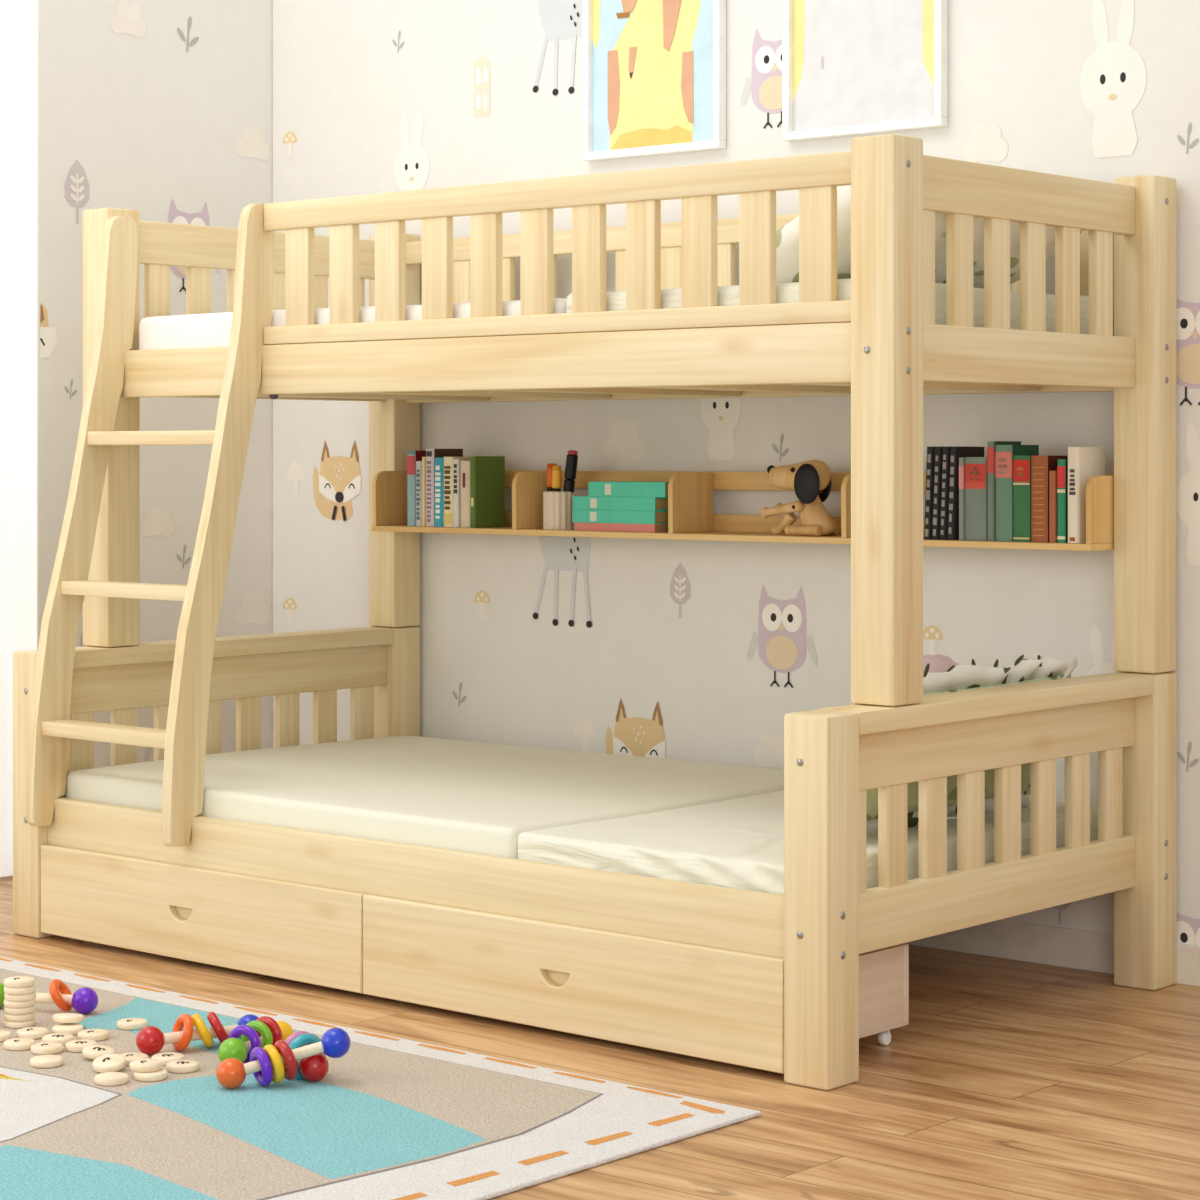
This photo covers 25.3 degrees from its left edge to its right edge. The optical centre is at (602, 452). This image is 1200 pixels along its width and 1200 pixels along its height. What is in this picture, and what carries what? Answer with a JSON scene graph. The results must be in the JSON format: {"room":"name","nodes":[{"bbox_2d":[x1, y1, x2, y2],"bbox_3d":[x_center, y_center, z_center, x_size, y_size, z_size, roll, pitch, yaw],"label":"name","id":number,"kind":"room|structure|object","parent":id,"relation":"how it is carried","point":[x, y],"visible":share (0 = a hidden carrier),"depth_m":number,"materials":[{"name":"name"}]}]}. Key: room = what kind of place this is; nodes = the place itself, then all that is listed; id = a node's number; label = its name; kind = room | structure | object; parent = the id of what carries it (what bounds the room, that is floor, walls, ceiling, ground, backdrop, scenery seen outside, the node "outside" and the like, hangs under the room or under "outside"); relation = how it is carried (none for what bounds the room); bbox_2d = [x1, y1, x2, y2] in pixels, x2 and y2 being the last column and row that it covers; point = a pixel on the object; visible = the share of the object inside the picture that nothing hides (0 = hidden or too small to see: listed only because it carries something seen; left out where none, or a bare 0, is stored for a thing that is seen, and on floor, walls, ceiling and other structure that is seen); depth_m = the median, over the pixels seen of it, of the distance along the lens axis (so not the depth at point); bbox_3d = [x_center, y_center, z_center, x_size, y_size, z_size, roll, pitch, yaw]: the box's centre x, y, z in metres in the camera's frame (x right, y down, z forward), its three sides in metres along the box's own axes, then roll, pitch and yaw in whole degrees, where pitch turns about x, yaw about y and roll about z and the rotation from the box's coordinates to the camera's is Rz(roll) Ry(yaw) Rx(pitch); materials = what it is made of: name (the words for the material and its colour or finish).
{"room":"bedroom","nodes":[
{"label":"bedroom","id":0,"kind":"room"},
{"bbox_2d":[39,0,270,767],"bbox_3d":[-1.055,-0.388,6.389,0.092,2.750,0.787,0,0,41],"label":"wall","id":1,"kind":"structure","parent":0,"point":[160,110],"depth_m":6.33,"materials":[{"name":"paper"}]},
{"bbox_2d":[0,0,12,876],"bbox_3d":[-2.270,-0.394,5.145,0.060,2.738,2.925,0,0,41],"label":"window","id":2,"kind":"structure","parent":1,"relation":"in","point":[6,6],"depth_m":6.14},
{"bbox_2d":[13,0,38,652],"bbox_3d":[-1.315,-0.388,6.090,0.090,2.749,0.006,0,0,41],"label":"trim","id":3,"kind":"structure","parent":1,"relation":"attached to","point":[25,12],"depth_m":6.09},
{"bbox_2d":[0,875,1199,1199],"bbox_3d":[-0.604,1.012,2.729,5.900,0.050,5.850,0,0,41],"label":"floor","id":4,"kind":"structure","parent":0,"point":[1005,1079],"depth_m":4.16,"materials":[{"name":"brown wood"}]},
{"bbox_2d":[41,844,366,992],"bbox_3d":[-0.668,0.892,5.244,0.932,0.190,0.364,0,0,41],"label":"storage drawer","id":5,"kind":"object","parent":4,"relation":"on","point":[304,933],"visible":0.59,"depth_m":5.08,"materials":[{"name":"brown wood"}]},
{"bbox_2d":[0,957,760,1199],"bbox_3d":[-1.435,0.983,4.005,2.575,0.009,2.133,0,0,41],"label":"rug","id":6,"kind":"object","parent":4,"relation":"on","point":[390,1117],"visible":0.98,"depth_m":3.90,"materials":[{"name":"multicoloured fabric"}]},
{"bbox_2d":[0,1030,10,1041],"bbox_3d":[-1.011,0.973,4.447,0.052,0.012,0.052,0,0,-29],"label":"wooden disc","id":7,"kind":"object","parent":6,"relation":"on","point":[5,1035],"visible":0.92,"depth_m":4.44,"materials":[{"name":"brown wood"}]},
{"bbox_2d":[3,1038,35,1050],"bbox_3d":[-0.958,0.973,4.387,0.052,0.012,0.052,0,0,-23],"label":"wooden disc","id":8,"kind":"object","parent":6,"relation":"on","point":[14,1044],"visible":0.96,"depth_m":4.37,"materials":[{"name":"brown wood"}]},
{"bbox_2d":[4,1019,34,1027],"bbox_3d":[-0.995,0.973,4.556,0.052,0.011,0.052,0,0,2],"label":"wooden disc","id":9,"kind":"object","parent":6,"relation":"on","point":[8,1024],"visible":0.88,"depth_m":4.53,"materials":[{"name":"brown wood"}]},
{"bbox_2d":[4,1012,34,1021],"bbox_3d":[-0.995,0.962,4.556,0.052,0.011,0.052,0,0,1],"label":"wooden disc","id":10,"kind":"object","parent":9,"relation":"on","point":[26,1017],"visible":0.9,"depth_m":4.53,"materials":[{"name":"brown wood"}]},
{"bbox_2d":[4,1005,34,1014],"bbox_3d":[-0.994,0.950,4.556,0.052,0.011,0.052,0,0,-13],"label":"wooden disc","id":11,"kind":"object","parent":10,"relation":"on","point":[12,1011],"visible":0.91,"depth_m":4.53,"materials":[{"name":"brown wood"}]},
{"bbox_2d":[4,999,34,1007],"bbox_3d":[-0.995,0.939,4.556,0.052,0.011,0.052,0,0,-4],"label":"wooden disc","id":12,"kind":"object","parent":11,"relation":"on","point":[10,1004],"visible":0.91,"depth_m":4.53,"materials":[{"name":"brown wood"}]},
{"bbox_2d":[5,991,35,1001],"bbox_3d":[-0.993,0.927,4.555,0.052,0.011,0.052,0,0,10],"label":"wooden disc","id":13,"kind":"object","parent":12,"relation":"on","point":[26,997],"visible":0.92,"depth_m":4.53,"materials":[{"name":"brown wood"}]},
{"bbox_2d":[4,985,34,994],"bbox_3d":[-0.994,0.916,4.554,0.052,0.011,0.052,0,0,3],"label":"wooden disc","id":14,"kind":"object","parent":13,"relation":"on","point":[12,991],"visible":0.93,"depth_m":4.53,"materials":[{"name":"brown wood"}]},
{"bbox_2d":[4,976,34,987],"bbox_3d":[-0.995,0.904,4.554,0.052,0.012,0.052,0,0,-1],"label":"wooden disc","id":15,"kind":"object","parent":14,"relation":"on","point":[17,981],"visible":1,"depth_m":4.54,"materials":[{"name":"brown wood"}]},
{"bbox_2d":[16,1027,47,1038],"bbox_3d":[-0.954,0.973,4.470,0.052,0.012,0.052,0,0,4],"label":"wooden disc","id":16,"kind":"object","parent":6,"relation":"on","point":[28,1032],"visible":0.94,"depth_m":4.46,"materials":[{"name":"brown wood"}]},
{"bbox_2d":[30,1055,62,1067],"bbox_3d":[-0.888,0.973,4.263,0.052,0.011,0.052,0,0,20],"label":"wooden disc","id":17,"kind":"object","parent":6,"relation":"on","point":[41,1061],"visible":1,"depth_m":4.25,"materials":[{"name":"brown wood"}]},
{"bbox_2d":[31,1042,62,1054],"bbox_3d":[-0.906,0.973,4.356,0.052,0.012,0.052,0,0,18],"label":"wooden disc","id":18,"kind":"object","parent":6,"relation":"on","point":[43,1048],"visible":0.99,"depth_m":4.34,"materials":[{"name":"brown wood"}]},
{"bbox_2d":[0,979,97,1013],"bbox_3d":[-0.984,0.950,4.676,0.219,0.058,0.061,0,0,19],"label":"toy","id":19,"kind":"object","parent":6,"relation":"on","point":[84,1000],"visible":0.94,"depth_m":4.64,"materials":[{"name":"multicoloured wood"}]},
{"bbox_2d":[42,1033,73,1044],"bbox_3d":[-0.902,0.973,4.422,0.052,0.012,0.052,0,0,24],"label":"wooden disc","id":20,"kind":"object","parent":6,"relation":"on","point":[63,1038],"visible":0.8,"depth_m":4.41,"materials":[{"name":"brown wood"}]},
{"bbox_2d":[52,1023,83,1034],"bbox_3d":[-0.901,0.973,4.500,0.052,0.011,0.052,0,0,-6],"label":"wooden disc","id":21,"kind":"object","parent":6,"relation":"on","point":[70,1028],"visible":0.88,"depth_m":4.49,"materials":[{"name":"brown wood"}]},
{"bbox_2d":[53,1013,83,1022],"bbox_3d":[-0.906,0.960,4.528,0.052,0.016,0.052,0,0,27],"label":"wooden disc","id":22,"kind":"object","parent":21,"relation":"on","point":[59,1017],"visible":1,"depth_m":4.51,"materials":[{"name":"brown wood"}]},
{"bbox_2d":[65,1039,97,1052],"bbox_3d":[-0.854,0.973,4.374,0.052,0.012,0.052,0,0,9],"label":"wooden disc","id":23,"kind":"object","parent":6,"relation":"on","point":[76,1046],"visible":0.82,"depth_m":4.36,"materials":[{"name":"brown wood"}]},
{"bbox_2d":[77,1029,108,1040],"bbox_3d":[-0.850,0.973,4.455,0.052,0.012,0.052,0,0,10],"label":"wooden disc","id":24,"kind":"object","parent":6,"relation":"on","point":[89,1034],"visible":0.98,"depth_m":4.44,"materials":[{"name":"brown wood"}]},
{"bbox_2d":[82,1045,114,1059],"bbox_3d":[-0.813,0.969,4.309,0.052,0.018,0.052,0,0,18],"label":"wooden disc","id":25,"kind":"object","parent":6,"relation":"on","point":[92,1052],"visible":0.81,"depth_m":4.30,"materials":[{"name":"brown wood"}]},
{"bbox_2d":[94,1072,128,1085],"bbox_3d":[-0.762,0.973,4.144,0.052,0.011,0.052,0,0,-7],"label":"wooden disc","id":26,"kind":"object","parent":6,"relation":"on","point":[107,1078],"visible":1,"depth_m":4.13,"materials":[{"name":"brown wood"}]},
{"bbox_2d":[92,1054,125,1072],"bbox_3d":[-0.780,0.967,4.224,0.052,0.022,0.052,0,0,11],"label":"wooden disc","id":27,"kind":"object","parent":26,"relation":"on","point":[107,1062],"visible":0.97,"depth_m":4.21,"materials":[{"name":"brown wood"}]},
{"bbox_2d":[117,1018,147,1029],"bbox_3d":[-0.800,0.973,4.542,0.052,0.012,0.052,0,0,-9],"label":"wooden disc","id":28,"kind":"object","parent":6,"relation":"on","point":[127,1023],"visible":0.97,"depth_m":4.53,"materials":[{"name":"brown wood"}]},
{"bbox_2d":[121,1052,147,1065],"bbox_3d":[-0.754,0.973,4.279,0.052,0.012,0.052,0,0,23],"label":"wooden disc","id":29,"kind":"object","parent":6,"relation":"on","point":[129,1057],"visible":0.61,"depth_m":4.27,"materials":[{"name":"brown wood"}]},
{"bbox_2d":[134,1069,167,1081],"bbox_3d":[-0.706,0.973,4.172,0.052,0.011,0.052,0,0,5],"label":"wooden disc","id":30,"kind":"object","parent":6,"relation":"on","point":[162,1074],"visible":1,"depth_m":4.15,"materials":[{"name":"brown wood"}]},
{"bbox_2d":[130,1058,162,1071],"bbox_3d":[-0.715,0.961,4.185,0.052,0.012,0.052,0,0,-10],"label":"wooden disc","id":31,"kind":"object","parent":30,"relation":"on","point":[148,1064],"visible":1,"depth_m":4.17,"materials":[{"name":"brown wood"}]},
{"bbox_2d":[151,1052,183,1065],"bbox_3d":[-0.697,0.973,4.281,0.052,0.012,0.052,0,0,-5],"label":"wooden disc","id":32,"kind":"object","parent":6,"relation":"on","point":[166,1057],"visible":0.78,"depth_m":4.27,"materials":[{"name":"brown wood"}]},
{"bbox_2d":[166,1059,199,1072],"bbox_3d":[-0.665,0.973,4.229,0.052,0.012,0.052,0,0,23],"label":"wooden disc","id":33,"kind":"object","parent":6,"relation":"on","point":[176,1066],"visible":1,"depth_m":4.21,"materials":[{"name":"brown wood"}]},
{"bbox_2d":[136,1012,258,1054],"bbox_3d":[-0.659,0.949,4.380,0.221,0.060,0.061,0,0,-31],"label":"toy","id":34,"kind":"object","parent":6,"relation":"on","point":[150,1040],"visible":0.84,"depth_m":4.35,"materials":[{"name":"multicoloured wood"}]},
{"bbox_2d":[218,1016,293,1062],"bbox_3d":[-0.558,0.949,4.311,0.063,0.064,0.184,0,0,25],"label":"toy","id":35,"kind":"object","parent":6,"relation":"on","point":[263,1031],"visible":0.73,"depth_m":4.28,"materials":[{"name":"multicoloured wood"}]},
{"bbox_2d":[216,1028,350,1088],"bbox_3d":[-0.492,0.936,4.123,0.207,0.085,0.063,0,0,-7],"label":"toy","id":36,"kind":"object","parent":6,"relation":"on","point":[275,1063],"visible":1,"depth_m":4.10,"materials":[{"name":"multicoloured wood"}]},
{"bbox_2d":[285,1031,328,1081],"bbox_3d":[-0.467,0.946,4.172,0.074,0.073,0.095,0,0,-14],"label":"toy","id":37,"kind":"object","parent":6,"relation":"on","point":[314,1068],"visible":0.7,"depth_m":4.14,"materials":[{"name":"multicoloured wood"}]},
{"bbox_2d":[13,134,1175,1089],"bbox_3d":[-0.071,0.239,5.208,2.062,1.496,1.102,0,0,41],"label":"bunk bed","id":38,"kind":"object","parent":4,"relation":"on","point":[883,347],"visible":0.93,"depth_m":4.75,"materials":[{"name":"brown wood"}]},
{"bbox_2d":[26,203,275,846],"bbox_3d":[-0.906,0.133,5.341,0.448,1.248,0.270,0,0,41],"label":"ladder","id":39,"kind":"object","parent":38,"relation":"attached to","point":[183,740],"visible":1,"depth_m":5.27,"materials":[{"name":"brown wood"}]},
{"bbox_2d":[139,298,565,349],"bbox_3d":[-0.260,-0.223,5.490,1.192,0.122,0.809,0,0,41],"label":"mattress","id":40,"kind":"object","parent":38,"relation":"on","point":[208,329],"visible":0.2,"depth_m":5.42,"materials":[{"name":"white fabric"}]},
{"bbox_2d":[65,735,783,858],"bbox_3d":[-0.306,0.717,5.412,1.252,0.138,0.987,0,0,41],"label":"mattress","id":41,"kind":"object","parent":38,"relation":"on","point":[457,795],"visible":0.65,"depth_m":5.25,"materials":[{"name":"beige fabric"}]},
{"bbox_2d":[372,470,1113,550],"bbox_3d":[0.234,0.111,5.562,1.882,0.140,0.156,0,0,41],"label":"shelf","id":42,"kind":"object","parent":38,"relation":"attached to","point":[691,516],"visible":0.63,"depth_m":5.59,"materials":[{"name":"brown wood"}]},
{"bbox_2d":[407,451,425,525],"bbox_3d":[-0.404,0.082,6.091,0.026,0.172,0.098,0,0,41],"label":"book","id":43,"kind":"object","parent":42,"relation":"on","point":[412,456],"visible":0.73,"depth_m":6.05,"materials":[{"name":"paper"}]},
{"bbox_2d":[416,461,421,525],"bbox_3d":[-0.385,0.094,6.075,0.019,0.148,0.098,0,0,41],"label":"book","id":44,"kind":"object","parent":42,"relation":"on","point":[418,463],"visible":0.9,"depth_m":6.04,"materials":[{"name":"paper"}]},
{"bbox_2d":[422,457,425,526],"bbox_3d":[-0.373,0.089,6.065,0.008,0.158,0.098,0,0,41],"label":"book","id":45,"kind":"object","parent":42,"relation":"on","point":[423,458],"visible":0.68,"depth_m":6.03,"materials":[{"name":"paper"}]},
{"bbox_2d":[435,458,443,526],"bbox_3d":[-0.339,0.090,6.035,0.026,0.156,0.098,0,0,41],"label":"book","id":46,"kind":"object","parent":42,"relation":"on","point":[439,462],"visible":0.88,"depth_m":6.00,"materials":[{"name":"paper"}]},
{"bbox_2d":[426,449,462,526],"bbox_3d":[-0.359,0.080,6.053,0.026,0.176,0.098,0,0,41],"label":"book","id":47,"kind":"object","parent":42,"relation":"on","point":[431,454],"visible":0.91,"depth_m":6.01,"materials":[{"name":"paper"}]},
{"bbox_2d":[443,457,470,526],"bbox_3d":[-0.316,0.089,6.015,0.030,0.158,0.098,0,0,41],"label":"book","id":48,"kind":"object","parent":42,"relation":"on","point":[448,461],"visible":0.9,"depth_m":5.98,"materials":[{"name":"paper"}]},
{"bbox_2d":[453,459,470,526],"bbox_3d":[-0.297,0.092,5.999,0.017,0.152,0.098,0,0,41],"label":"book","id":49,"kind":"object","parent":42,"relation":"on","point":[456,462],"visible":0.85,"depth_m":5.96,"materials":[{"name":"paper"}]},
{"bbox_2d":[461,461,470,527],"bbox_3d":[-0.276,0.094,5.981,0.030,0.149,0.098,0,0,41],"label":"book","id":50,"kind":"object","parent":42,"relation":"on","point":[465,465],"visible":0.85,"depth_m":5.94,"materials":[{"name":"paper"}]},
{"bbox_2d":[471,456,504,527],"bbox_3d":[-0.257,0.089,5.964,0.016,0.159,0.098,0,0,41],"label":"book","id":51,"kind":"object","parent":42,"relation":"on","point":[487,472],"visible":1,"depth_m":5.95,"materials":[{"name":"paper"}]},
{"bbox_2d":[543,491,575,529],"bbox_3d":[-0.093,0.127,5.824,0.072,0.083,0.072,0,0,41],"label":"pen cup","id":52,"kind":"object","parent":42,"relation":"on","point":[557,505],"visible":0.91,"depth_m":5.79,"materials":[{"name":"ceramic"}]},
{"bbox_2d":[546,463,556,490],"bbox_3d":[-0.110,0.093,5.830,0.025,0.136,0.025,0,0,41],"label":"marker pen","id":53,"kind":"object","parent":52,"relation":"in","point":[549,468],"visible":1,"depth_m":5.82,"materials":[{"name":"orange plastic"}]},
{"bbox_2d":[552,465,561,490],"bbox_3d":[-0.100,0.095,5.812,0.021,0.132,0.021,1,1,41],"label":"marker pen","id":54,"kind":"object","parent":52,"relation":"in","point":[556,472],"visible":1,"depth_m":5.80,"materials":[{"name":"yellow plastic"}]},
{"bbox_2d":[563,450,577,493],"bbox_3d":[-0.072,0.079,5.811,0.046,0.167,0.025,0,0,41],"label":"marker pen","id":55,"kind":"object","parent":52,"relation":"in","point":[572,457],"visible":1,"depth_m":5.80,"materials":[{"name":"black plastic"}]},
{"bbox_2d":[574,522,667,531],"bbox_3d":[0.060,0.160,5.699,0.225,0.017,0.110,0,0,41],"label":"book","id":56,"kind":"object","parent":42,"relation":"on","point":[619,527],"visible":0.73,"depth_m":5.65,"materials":[{"name":"red paper"}]},
{"bbox_2d":[572,509,667,523],"bbox_3d":[0.058,0.137,5.700,0.230,0.028,0.110,0,0,41],"label":"book","id":57,"kind":"object","parent":56,"relation":"on","point":[578,515],"visible":0.8,"depth_m":5.65,"materials":[{"name":"teal paper"}]},
{"bbox_2d":[573,496,667,510],"bbox_3d":[0.059,0.109,5.700,0.230,0.028,0.110,0,0,41],"label":"book","id":58,"kind":"object","parent":57,"relation":"on","point":[579,502],"visible":0.83,"depth_m":5.65,"materials":[{"name":"teal paper"}]},
{"bbox_2d":[588,481,668,496],"bbox_3d":[0.086,0.079,5.676,0.212,0.031,0.110,0,0,41],"label":"book","id":59,"kind":"object","parent":58,"relation":"on","point":[605,488],"visible":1,"depth_m":5.63,"materials":[{"name":"teal paper"}]},
{"bbox_2d":[761,459,839,535],"bbox_3d":[0.402,0.091,5.395,0.169,0.154,0.090,0,0,41],"label":"dog","id":60,"kind":"object","parent":42,"relation":"on","point":[810,480],"visible":1,"depth_m":5.36},
{"bbox_2d":[924,447,934,539],"bbox_3d":[0.658,0.079,5.172,0.024,0.179,0.098,0,0,41],"label":"book","id":61,"kind":"object","parent":42,"relation":"on","point":[930,450],"visible":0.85,"depth_m":5.13,"materials":[{"name":"paper"}]},
{"bbox_2d":[932,446,942,539],"bbox_3d":[0.672,0.079,5.161,0.024,0.179,0.098,0,0,41],"label":"book","id":62,"kind":"object","parent":42,"relation":"on","point":[938,450],"visible":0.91,"depth_m":5.12,"materials":[{"name":"paper"}]},
{"bbox_2d":[940,446,949,539],"bbox_3d":[0.685,0.079,5.149,0.024,0.179,0.098,0,0,41],"label":"book","id":63,"kind":"object","parent":42,"relation":"on","point":[946,450],"visible":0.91,"depth_m":5.11,"materials":[{"name":"paper"}]},
{"bbox_2d":[959,458,964,539],"bbox_3d":[0.715,0.089,5.123,0.012,0.158,0.098,0,0,41],"label":"book","id":64,"kind":"object","parent":42,"relation":"on","point":[961,460],"visible":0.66,"depth_m":5.09,"materials":[{"name":"paper"}]},
{"bbox_2d":[947,446,983,539],"bbox_3d":[0.699,0.079,5.137,0.024,0.179,0.098,0,0,41],"label":"book","id":65,"kind":"object","parent":42,"relation":"on","point":[956,452],"visible":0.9,"depth_m":5.10,"materials":[{"name":"paper"}]},
{"bbox_2d":[965,457,987,540],"bbox_3d":[0.738,0.089,5.103,0.048,0.159,0.098,0,0,41],"label":"book","id":66,"kind":"object","parent":42,"relation":"on","point":[976,475],"visible":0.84,"depth_m":5.06,"materials":[{"name":"paper"}]},
{"bbox_2d":[987,441,1020,540],"bbox_3d":[0.764,0.074,5.081,0.016,0.189,0.098,0,0,41],"label":"book","id":67,"kind":"object","parent":42,"relation":"on","point":[991,449],"visible":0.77,"depth_m":5.04,"materials":[{"name":"paper"}]},
{"bbox_2d":[995,445,1038,540],"bbox_3d":[0.785,0.077,5.062,0.037,0.182,0.098,0,0,41],"label":"book","id":68,"kind":"object","parent":42,"relation":"on","point":[1004,454],"visible":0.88,"depth_m":5.02,"materials":[{"name":"paper"}]},
{"bbox_2d":[1013,455,1048,541],"bbox_3d":[0.815,0.087,5.037,0.037,0.162,0.098,0,0,41],"label":"book","id":69,"kind":"object","parent":42,"relation":"on","point":[1021,464],"visible":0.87,"depth_m":5.00,"materials":[{"name":"paper"}]},
{"bbox_2d":[1031,455,1067,541],"bbox_3d":[0.844,0.087,5.011,0.036,0.162,0.098,0,0,41],"label":"book","id":70,"kind":"object","parent":42,"relation":"on","point":[1041,466],"visible":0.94,"depth_m":4.97,"materials":[{"name":"paper"}]},
{"bbox_2d":[1049,471,1057,542],"bbox_3d":[0.866,0.101,4.993,0.015,0.134,0.098,0,0,41],"label":"book","id":71,"kind":"object","parent":42,"relation":"on","point":[1053,495],"visible":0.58,"depth_m":4.96,"materials":[{"name":"paper"}]},
{"bbox_2d":[1057,459,1067,542],"bbox_3d":[0.880,0.091,4.980,0.017,0.155,0.098,0,0,41],"label":"book","id":72,"kind":"object","parent":42,"relation":"on","point":[1062,468],"visible":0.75,"depth_m":4.94,"materials":[{"name":"paper"}]},
{"bbox_2d":[1068,447,1104,542],"bbox_3d":[0.899,0.079,4.964,0.025,0.178,0.098,0,0,41],"label":"book","id":73,"kind":"object","parent":42,"relation":"on","point":[1084,463],"visible":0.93,"depth_m":4.93,"materials":[{"name":"paper"}]},
{"bbox_2d":[518,790,1097,894],"bbox_3d":[0.403,0.721,4.797,0.618,0.131,0.991,0,0,41],"label":"blanket","id":74,"kind":"object","parent":38,"relation":"on","point":[738,843],"visible":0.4,"depth_m":4.55,"materials":[{"name":"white fabric"}]},
{"bbox_2d":[923,654,959,672],"bbox_3d":[0.582,0.493,4.830,0.260,0.258,0.119,0,0,-41],"label":"cushion","id":75,"kind":"object","parent":74,"relation":"on","point":[938,663],"visible":0.05,"depth_m":4.79,"materials":[{"name":"pink fabric"}]},
{"bbox_2d":[866,655,1076,834],"bbox_3d":[0.613,0.514,4.684,0.134,0.310,0.684,0,0,42],"label":"pillow","id":76,"kind":"object","parent":74,"relation":"on","point":[964,677],"visible":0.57,"depth_m":4.69,"materials":[{"name":"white fabric"}]},
{"bbox_2d":[566,278,1088,333],"bbox_3d":[0.442,-0.226,4.882,0.659,0.129,0.810,0,0,41],"label":"mattress","id":77,"kind":"object","parent":38,"relation":"on","point":[785,292],"visible":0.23,"depth_m":4.62,"materials":[{"name":"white fabric"}]},
{"bbox_2d":[776,185,1082,287],"bbox_3d":[0.584,-0.386,4.782,0.312,0.244,0.702,0,0,38],"label":"pillow","id":78,"kind":"object","parent":77,"relation":"on","point":[787,236],"visible":0.13,"depth_m":4.58,"materials":[{"name":"white fabric"}]},
{"bbox_2d":[363,894,908,1073],"bbox_3d":[0.045,0.892,4.628,0.944,0.190,0.364,0,0,41],"label":"storage drawer","id":79,"kind":"object","parent":4,"relation":"on","point":[721,1005],"visible":0.85,"depth_m":4.44,"materials":[{"name":"brown wood"}]},
{"bbox_2d":[273,0,1199,945],"bbox_3d":[1.048,-0.354,5.036,5.220,2.817,0.084,0,0,41],"label":"wall","id":80,"kind":"structure","parent":0,"point":[686,650],"depth_m":5.77,"materials":[{"name":"paper"}]},
{"bbox_2d":[271,0,272,747],"bbox_3d":[-0.816,-0.426,6.596,0.004,2.674,0.004,0,0,41],"label":"trim","id":81,"kind":"structure","parent":80,"relation":"attached to","point":[271,0],"depth_m":6.59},
{"bbox_2d":[582,0,725,161],"bbox_3d":[0.109,-0.923,5.780,0.387,0.559,0.024,0,0,41],"label":"framed picture","id":82,"kind":"object","parent":80,"relation":"attached to","point":[654,71],"visible":1,"depth_m":5.78},
{"bbox_2d":[782,0,947,141],"bbox_3d":[0.529,-0.924,5.416,0.394,0.557,0.024,0,0,41],"label":"framed picture","id":83,"kind":"object","parent":80,"relation":"attached to","point":[850,67],"visible":1,"depth_m":5.42},
{"bbox_2d":[905,919,1199,986],"bbox_3d":[1.090,0.950,4.947,5.040,0.075,0.022,0,0,41],"label":"baseboard","id":84,"kind":"structure","parent":80,"relation":"attached to","point":[1093,951],"depth_m":5.14,"materials":[{"name":"white wood"}]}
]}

